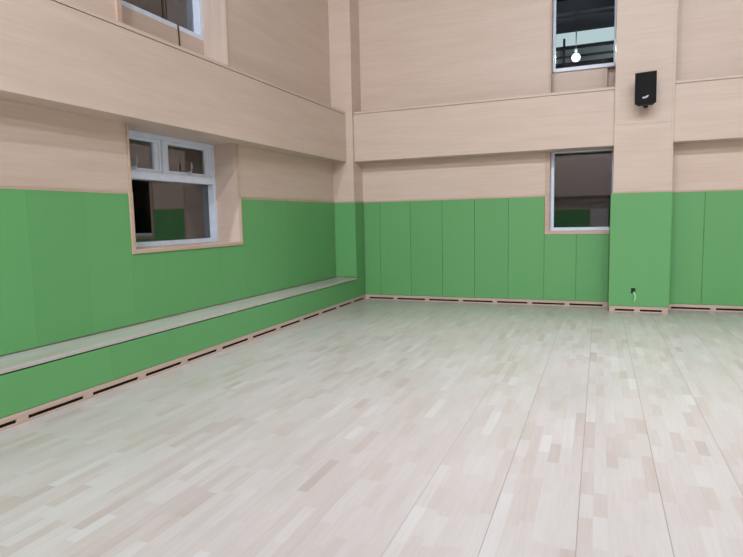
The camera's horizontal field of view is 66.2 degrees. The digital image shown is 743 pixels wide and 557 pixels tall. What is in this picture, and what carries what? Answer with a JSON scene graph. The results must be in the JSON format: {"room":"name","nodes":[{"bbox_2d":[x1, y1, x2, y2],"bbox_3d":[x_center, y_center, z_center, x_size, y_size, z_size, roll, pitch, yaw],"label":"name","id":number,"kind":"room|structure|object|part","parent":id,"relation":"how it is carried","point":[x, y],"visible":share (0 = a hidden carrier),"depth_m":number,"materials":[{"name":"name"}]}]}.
{"room":"gymnasium","nodes":[
{"label":"gymnasium","id":0,"kind":"room"},
{"bbox_2d":[0,0,333,356],"bbox_3d":[-5.648,-2.999,-0.463,0.620,9.500,25.525,1,6,22],"label":"wall","id":1,"kind":"structure","parent":0,"point":[283,43],"depth_m":8.15,"materials":[{"name":"brown wood"}]},
{"bbox_2d":[0,189,38,355],"bbox_3d":[-3.216,-0.052,4.912,0.025,1.436,0.615,1,6,22],"label":"pad","id":2,"kind":"object","parent":1,"relation":"attached to","point":[18,323],"visible":1,"depth_m":5.04,"materials":[{"name":"green plastic"}]},
{"bbox_2d":[26,190,92,345],"bbox_3d":[-2.988,-0.116,5.479,0.025,1.436,0.611,1,6,22],"label":"pad","id":3,"kind":"object","parent":1,"relation":"attached to","point":[56,219],"visible":1,"depth_m":5.45,"materials":[{"name":"green plastic"}]},
{"bbox_2d":[83,192,136,333],"bbox_3d":[-2.765,-0.178,6.036,0.025,1.436,0.591,1,6,22],"label":"pad","id":4,"kind":"object","parent":1,"relation":"attached to","point":[107,216],"visible":1,"depth_m":6.01,"materials":[{"name":"green plastic"}]},
{"bbox_2d":[132,252,168,322],"bbox_3d":[-2.551,0.093,6.587,0.025,0.774,0.525,1,6,22],"label":"pad","id":5,"kind":"object","parent":1,"relation":"attached to","point":[149,269],"visible":1,"depth_m":6.57,"materials":[{"name":"green plastic"}]},
{"bbox_2d":[114,0,228,65],"bbox_3d":[-2.604,-3.719,6.979,0.569,2.055,1.996,1,6,22],"label":"window","id":6,"kind":"structure","parent":1,"relation":"in","point":[205,20],"depth_m":7.85,"materials":[{"name":"beige wood"}]},
{"bbox_3d":[-2.834,-3.963,7.076,0.006,1.344,1.812,1,6,22],"label":"pane","id":7,"kind":"part","parent":6,"relation":"part of","materials":[{"name":"clear glass"}]},
{"bbox_3d":[-2.716,-3.994,7.348,0.011,1.340,0.025,1,6,22],"label":"meeting rail","id":8,"kind":"part","parent":6,"relation":"part of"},
{"bbox_2d":[0,0,345,162],"bbox_3d":[-5.269,-1.391,-0.676,0.300,0.925,25.079,1,6,22],"label":"beam","id":9,"kind":"structure","parent":1,"relation":"attached to","point":[63,55],"depth_m":6.05,"materials":[{"name":"brown wood"}]},
{"bbox_2d":[166,249,197,315],"bbox_3d":[-2.357,0.039,7.070,0.025,0.774,0.518,1,6,22],"label":"pad","id":10,"kind":"object","parent":1,"relation":"attached to","point":[181,272],"visible":1,"depth_m":7.05,"materials":[{"name":"green plastic"}]},
{"bbox_2d":[125,123,242,253],"bbox_3d":[-2.508,-1.099,7.298,0.540,1.443,2.112,1,6,22],"label":"window","id":11,"kind":"structure","parent":1,"relation":"in","point":[172,191],"depth_m":7.51,"materials":[{"name":"white metal"}]},
{"bbox_3d":[-2.826,-1.388,6.816,0.068,0.169,0.056,1,6,22],"label":"handle","id":12,"kind":"part","parent":11,"relation":"part of","materials":[{"name":"white plastic"}]},
{"bbox_3d":[-2.904,-1.504,6.836,0.006,0.340,0.758,1,6,22],"label":"pane","id":13,"kind":"part","parent":11,"relation":"part of","materials":[{"name":"clear glass"}]},
{"bbox_3d":[-2.889,-1.507,6.867,0.094,0.408,0.895,1,6,22],"label":"sash","id":14,"kind":"part","parent":11,"relation":"part of","materials":[{"name":"white metal"}]},
{"bbox_3d":[-2.721,-0.878,7.418,0.006,0.765,1.907,1,6,22],"label":"pane","id":15,"kind":"part","parent":11,"relation":"part of","materials":[{"name":"clear glass"}]},
{"bbox_3d":[-2.533,-1.608,7.759,0.006,0.340,0.781,1,6,22],"label":"pane","id":16,"kind":"part","parent":11,"relation":"part of","materials":[{"name":"clear glass"}]},
{"bbox_3d":[-2.519,-1.611,7.790,0.094,0.408,0.918,1,6,22],"label":"sash","id":17,"kind":"part","parent":11,"relation":"part of","materials":[{"name":"white metal"}]},
{"bbox_2d":[194,247,223,308],"bbox_3d":[-2.155,-0.018,7.573,0.025,0.774,0.568,1,6,22],"label":"pad","id":18,"kind":"object","parent":1,"relation":"attached to","point":[208,261],"visible":1,"depth_m":7.55,"materials":[{"name":"green plastic"}]},
{"bbox_2d":[222,245,244,302],"bbox_3d":[-1.956,-0.073,8.068,0.025,0.774,0.500,1,6,22],"label":"pad","id":19,"kind":"object","parent":1,"relation":"attached to","point":[232,256],"visible":1,"depth_m":8.05,"materials":[{"name":"green plastic"}]},
{"bbox_2d":[241,199,267,297],"bbox_3d":[-1.755,-0.461,8.553,0.025,1.436,0.620,1,6,22],"label":"pad","id":20,"kind":"object","parent":1,"relation":"attached to","point":[253,211],"visible":1,"depth_m":8.53,"materials":[{"name":"green plastic"}]},
{"bbox_2d":[265,200,287,292],"bbox_3d":[-1.526,-0.526,9.126,0.025,1.436,0.618,1,6,22],"label":"pad","id":21,"kind":"object","parent":1,"relation":"attached to","point":[275,214],"visible":1,"depth_m":9.10,"materials":[{"name":"green plastic"}]},
{"bbox_2d":[285,201,305,287],"bbox_3d":[-1.296,-0.590,9.698,0.025,1.436,0.618,1,6,22],"label":"pad","id":22,"kind":"object","parent":1,"relation":"attached to","point":[294,210],"visible":1,"depth_m":9.68,"materials":[{"name":"green plastic"}]},
{"bbox_2d":[303,202,321,283],"bbox_3d":[-1.066,-0.654,10.271,0.025,1.436,0.618,1,6,22],"label":"pad","id":23,"kind":"object","parent":1,"relation":"attached to","point":[312,236],"visible":1,"depth_m":10.26,"materials":[{"name":"green plastic"}]},
{"bbox_2d":[319,202,335,279],"bbox_3d":[-0.837,-0.719,10.842,0.025,1.436,0.616,1,6,22],"label":"pad","id":24,"kind":"object","parent":1,"relation":"attached to","point":[327,224],"visible":1,"depth_m":10.83,"materials":[{"name":"green plastic"}]},
{"bbox_2d":[0,294,365,430],"bbox_3d":[-1.867,0.856,7.160,0.026,0.097,9.400,1,6,22],"label":"baseboard","id":25,"kind":"structure","parent":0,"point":[21,417],"depth_m":5.91,"materials":[{"name":"brown wood"}]},
{"bbox_2d":[328,0,363,277],"bbox_3d":[-0.513,-4.291,10.916,0.440,9.500,0.446,1,6,22],"label":"pillar","id":26,"kind":"structure","parent":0,"point":[343,15],"depth_m":10.79,"materials":[{"name":"brown wood"}]},
{"bbox_2d":[334,202,356,276],"bbox_3d":[-0.503,-0.748,11.054,0.430,1.436,0.023,1,6,22],"label":"pad","id":27,"kind":"object","parent":26,"relation":"attached to","point":[345,225],"visible":1,"depth_m":11.04,"materials":[{"name":"green plastic"}]},
{"bbox_2d":[355,202,364,276],"bbox_3d":[-0.228,-0.767,11.183,0.022,1.436,0.419,1,6,22],"label":"pad","id":28,"kind":"object","parent":26,"relation":"attached to","point":[359,207],"visible":1,"depth_m":11.16,"materials":[{"name":"green plastic"}]},
{"bbox_2d":[356,275,365,296],"bbox_3d":[-0.213,0.151,11.268,0.022,0.379,0.443,1,6,22],"label":"pad","id":29,"kind":"object","parent":26,"relation":"attached to","point":[361,289],"visible":1,"depth_m":11.27,"materials":[{"name":"green plastic"}]},
{"bbox_2d":[0,299,742,556],"bbox_3d":[3.218,1.943,-3.152,19.500,0.150,26.700,1,6,22],"label":"floor","id":30,"kind":"structure","parent":0,"point":[367,427],"depth_m":4.05,"materials":[{"name":"beige wood"}]},
{"bbox_2d":[0,277,356,374],"bbox_3d":[-2.145,0.681,7.037,0.465,0.482,8.903,1,6,22],"label":"ledge","id":31,"kind":"object","parent":30,"relation":"on","point":[9,363],"visible":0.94,"depth_m":6.07,"materials":[{"name":"beige wood"}]},
{"bbox_2d":[0,346,112,417],"bbox_3d":[-2.745,0.882,4.961,0.025,0.335,1.201,1,6,22],"label":"pad","id":32,"kind":"object","parent":31,"relation":"attached to","point":[27,388],"visible":1,"depth_m":4.91,"materials":[{"name":"green plastic"}]},
{"bbox_2d":[111,324,194,379],"bbox_3d":[-2.299,0.757,6.073,0.025,0.335,1.205,1,6,22],"label":"pad","id":33,"kind":"object","parent":31,"relation":"attached to","point":[132,356],"visible":1,"depth_m":5.99,"materials":[{"name":"green plastic"}]},
{"bbox_2d":[193,308,252,351],"bbox_3d":[-1.853,0.632,7.184,0.025,0.335,1.198,1,6,22],"label":"pad","id":34,"kind":"object","parent":31,"relation":"attached to","point":[208,333],"visible":1,"depth_m":7.11,"materials":[{"name":"green plastic"}]},
{"bbox_2d":[252,296,295,331],"bbox_3d":[-1.409,0.507,8.292,0.025,0.335,1.198,1,6,22],"label":"pad","id":35,"kind":"object","parent":31,"relation":"attached to","point":[264,316],"visible":1,"depth_m":8.23,"materials":[{"name":"green plastic"}]},
{"bbox_2d":[295,287,329,317],"bbox_3d":[-0.965,0.383,9.399,0.025,0.335,1.198,1,6,22],"label":"pad","id":36,"kind":"object","parent":31,"relation":"attached to","point":[310,302],"visible":1,"depth_m":9.35,"materials":[{"name":"green plastic"}]},
{"bbox_2d":[329,280,356,305],"bbox_3d":[-0.519,0.258,10.509,0.025,0.335,1.202,1,6,22],"label":"pad","id":37,"kind":"object","parent":31,"relation":"attached to","point":[346,291],"visible":1,"depth_m":10.48,"materials":[{"name":"green plastic"}]},
{"bbox_2d":[359,0,742,306],"bbox_3d":[8.053,-4.178,8.070,18.462,9.500,0.620,1,6,22],"label":"wall","id":38,"kind":"structure","parent":0,"point":[413,52],"depth_m":10.23,"materials":[{"name":"brown wood"}]},
{"bbox_2d":[0,186,742,202],"bbox_3d":[6.251,-0.866,3.724,18.465,0.032,9.425,1,6,22],"label":"trim","id":39,"kind":"structure","parent":38,"relation":"attached to","point":[1,187],"depth_m":9.07,"materials":[{"name":"brown wood"}]},
{"bbox_2d":[364,202,380,294],"bbox_3d":[0.025,-0.592,11.344,0.325,1.829,0.025,1,6,22],"label":"pad","id":40,"kind":"object","parent":38,"relation":"attached to","point":[371,210],"visible":1,"depth_m":11.33,"materials":[{"name":"green plastic"}]},
{"bbox_2d":[380,201,410,295],"bbox_3d":[0.471,-0.583,11.166,0.626,1.829,0.025,1,6,22],"label":"pad","id":41,"kind":"object","parent":38,"relation":"attached to","point":[395,227],"visible":1,"depth_m":11.15,"materials":[{"name":"green plastic"}]},
{"bbox_2d":[410,200,442,296],"bbox_3d":[1.055,-0.571,10.933,0.625,1.829,0.025,1,6,22],"label":"pad","id":42,"kind":"object","parent":38,"relation":"attached to","point":[425,216],"visible":1,"depth_m":10.92,"materials":[{"name":"green plastic"}]},
{"bbox_2d":[442,199,474,296],"bbox_3d":[1.633,-0.559,10.703,0.610,1.829,0.025,1,6,22],"label":"pad","id":43,"kind":"object","parent":38,"relation":"attached to","point":[458,216],"visible":1,"depth_m":10.69,"materials":[{"name":"green plastic"}]},
{"bbox_2d":[366,294,607,307],"bbox_3d":[1.984,0.409,10.670,4.512,0.097,0.026,1,6,22],"label":"baseboard","id":44,"kind":"structure","parent":38,"relation":"attached to","point":[368,296],"depth_m":10.56,"materials":[{"name":"brown wood"}]},
{"bbox_2d":[475,198,507,298],"bbox_3d":[2.203,-0.548,10.475,0.610,1.829,0.025,1,6,22],"label":"pad","id":45,"kind":"object","parent":38,"relation":"attached to","point":[491,215],"visible":1,"depth_m":10.46,"materials":[{"name":"green plastic"}]},
{"bbox_2d":[508,197,544,299],"bbox_3d":[2.779,-0.536,10.245,0.623,1.829,0.025,1,6,22],"label":"pad","id":46,"kind":"object","parent":38,"relation":"attached to","point":[525,214],"visible":1,"depth_m":10.23,"materials":[{"name":"green plastic"}]},
{"bbox_2d":[353,74,742,162],"bbox_3d":[8.106,-2.546,7.688,18.020,0.925,0.384,1,6,22],"label":"beam","id":47,"kind":"structure","parent":38,"relation":"attached to","point":[710,109],"depth_m":9.66,"materials":[{"name":"brown wood"}]},
{"bbox_2d":[544,234,575,300],"bbox_3d":[3.327,-0.195,10.064,0.534,1.165,0.025,1,6,22],"label":"pad","id":48,"kind":"object","parent":38,"relation":"attached to","point":[559,249],"visible":1,"depth_m":10.05,"materials":[{"name":"green plastic"}]},
{"bbox_2d":[544,149,612,233],"bbox_3d":[3.624,-1.504,9.959,1.114,1.443,0.338,1,6,22],"label":"window","id":49,"kind":"structure","parent":38,"relation":"in","point":[553,230],"depth_m":10.01,"materials":[{"name":"white metal"}]},
{"bbox_2d":[550,0,616,92],"bbox_3d":[3.614,-4.193,9.716,1.054,2.122,0.416,1,6,22],"label":"window","id":50,"kind":"structure","parent":38,"relation":"in","point":[612,64],"depth_m":9.83,"materials":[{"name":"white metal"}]},
{"bbox_3d":[3.063,-4.182,9.724,0.025,2.122,0.021,1,6,22],"label":"casing","id":51,"kind":"part","parent":50,"relation":"part of","materials":[{"name":"brown wood"}]},
{"bbox_2d":[576,234,608,301],"bbox_3d":[3.821,-0.185,9.867,0.521,1.165,0.025,1,6,22],"label":"pad","id":52,"kind":"object","parent":38,"relation":"attached to","point":[592,250],"visible":1,"depth_m":9.85,"materials":[{"name":"green plastic"}]},
{"bbox_2d":[669,191,704,304],"bbox_3d":[5.128,-0.489,9.309,0.501,1.829,0.025,1,6,22],"label":"pad","id":53,"kind":"object","parent":38,"relation":"attached to","point":[687,229],"visible":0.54,"depth_m":9.29,"materials":[{"name":"green plastic"}]},
{"bbox_2d":[668,304,742,311],"bbox_3d":[6.580,0.501,8.837,3.592,0.097,0.026,1,6,22],"label":"baseboard","id":54,"kind":"structure","parent":38,"relation":"attached to","point":[725,308],"depth_m":9.28,"materials":[{"name":"brown wood"}]},
{"bbox_2d":[701,190,742,305],"bbox_3d":[5.650,-0.479,9.100,0.616,1.829,0.025,1,6,22],"label":"pad","id":55,"kind":"object","parent":38,"relation":"attached to","point":[722,266],"visible":1,"depth_m":9.10,"materials":[{"name":"green plastic"}]},
{"bbox_2d":[555,0,614,158],"bbox_3d":[4.958,-4.301,11.830,6.000,3.100,4.055,1,6,22],"label":"wall","id":56,"kind":"structure","parent":0,"point":[595,18],"depth_m":13.40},
{"bbox_2d":[572,10,579,61],"bbox_3d":[4.420,-5.228,12.296,0.182,1.060,0.184,1,6,22],"label":"pendant bulb","id":57,"kind":"object","parent":56,"relation":"hanging from","point":[575,57],"visible":1,"depth_m":12.29,"materials":[{"name":"glass"}]},
{"bbox_3d":[4.429,-4.786,12.342,0.182,0.170,0.184,1,6,22],"label":"bulb","id":58,"kind":"part","parent":57,"relation":"part of","materials":[{"name":"white glass"}]},
{"bbox_3d":[4.416,-5.385,12.280,0.022,0.745,0.022,-1,6,-1],"label":"cord","id":59,"kind":"part","parent":57,"relation":"part of","materials":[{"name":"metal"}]},
{"bbox_2d":[556,39,613,67],"bbox_3d":[5.505,-4.415,13.194,5.800,2.420,0.157,1,6,22],"label":"railing","id":60,"kind":"object","parent":56,"relation":"attached to","point":[563,48],"depth_m":13.29,"materials":[{"name":"metal"}]},
{"bbox_2d":[611,0,677,306],"bbox_3d":[4.330,-4.194,8.992,0.851,9.500,0.431,1,6,22],"label":"column","id":61,"kind":"structure","parent":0,"point":[646,30],"depth_m":8.93,"materials":[{"name":"brown wood"}]},
{"bbox_2d":[608,195,610,298],"bbox_3d":[3.996,-0.488,9.531,0.028,1.829,0.399,1,6,22],"label":"pad","id":62,"kind":"object","parent":61,"relation":"attached to","point":[610,195],"visible":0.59,"depth_m":9.54,"materials":[{"name":"green plastic"}]},
{"bbox_2d":[609,305,667,313],"bbox_3d":[4.338,0.504,9.274,0.872,0.097,0.026,1,6,22],"label":"baseboard","id":63,"kind":"structure","parent":61,"relation":"attached to","point":[639,309],"depth_m":9.26,"materials":[{"name":"brown wood"}]},
{"bbox_2d":[608,192,672,306],"bbox_3d":[4.317,-0.458,9.175,0.892,1.829,0.025,1,6,22],"label":"pad","id":64,"kind":"object","parent":61,"relation":"attached to","point":[640,223],"visible":1,"depth_m":9.16,"materials":[{"name":"green plastic"}]},
{"bbox_2d":[631,288,635,302],"bbox_3d":[4.253,0.274,9.248,0.078,0.237,0.040,1,6,22],"label":"socket","id":65,"kind":"object","parent":64,"relation":"attached to","point":[632,289],"visible":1,"depth_m":9.24,"materials":[{"name":"black plastic"}]},
{"bbox_2d":[635,70,656,107],"bbox_3d":[4.196,-2.864,8.744,0.298,0.522,0.414,1,6,22],"label":"wall speaker","id":66,"kind":"object","parent":61,"relation":"attached to","point":[645,82],"visible":1,"depth_m":8.59,"materials":[{"name":"black plastic"}]}
]}

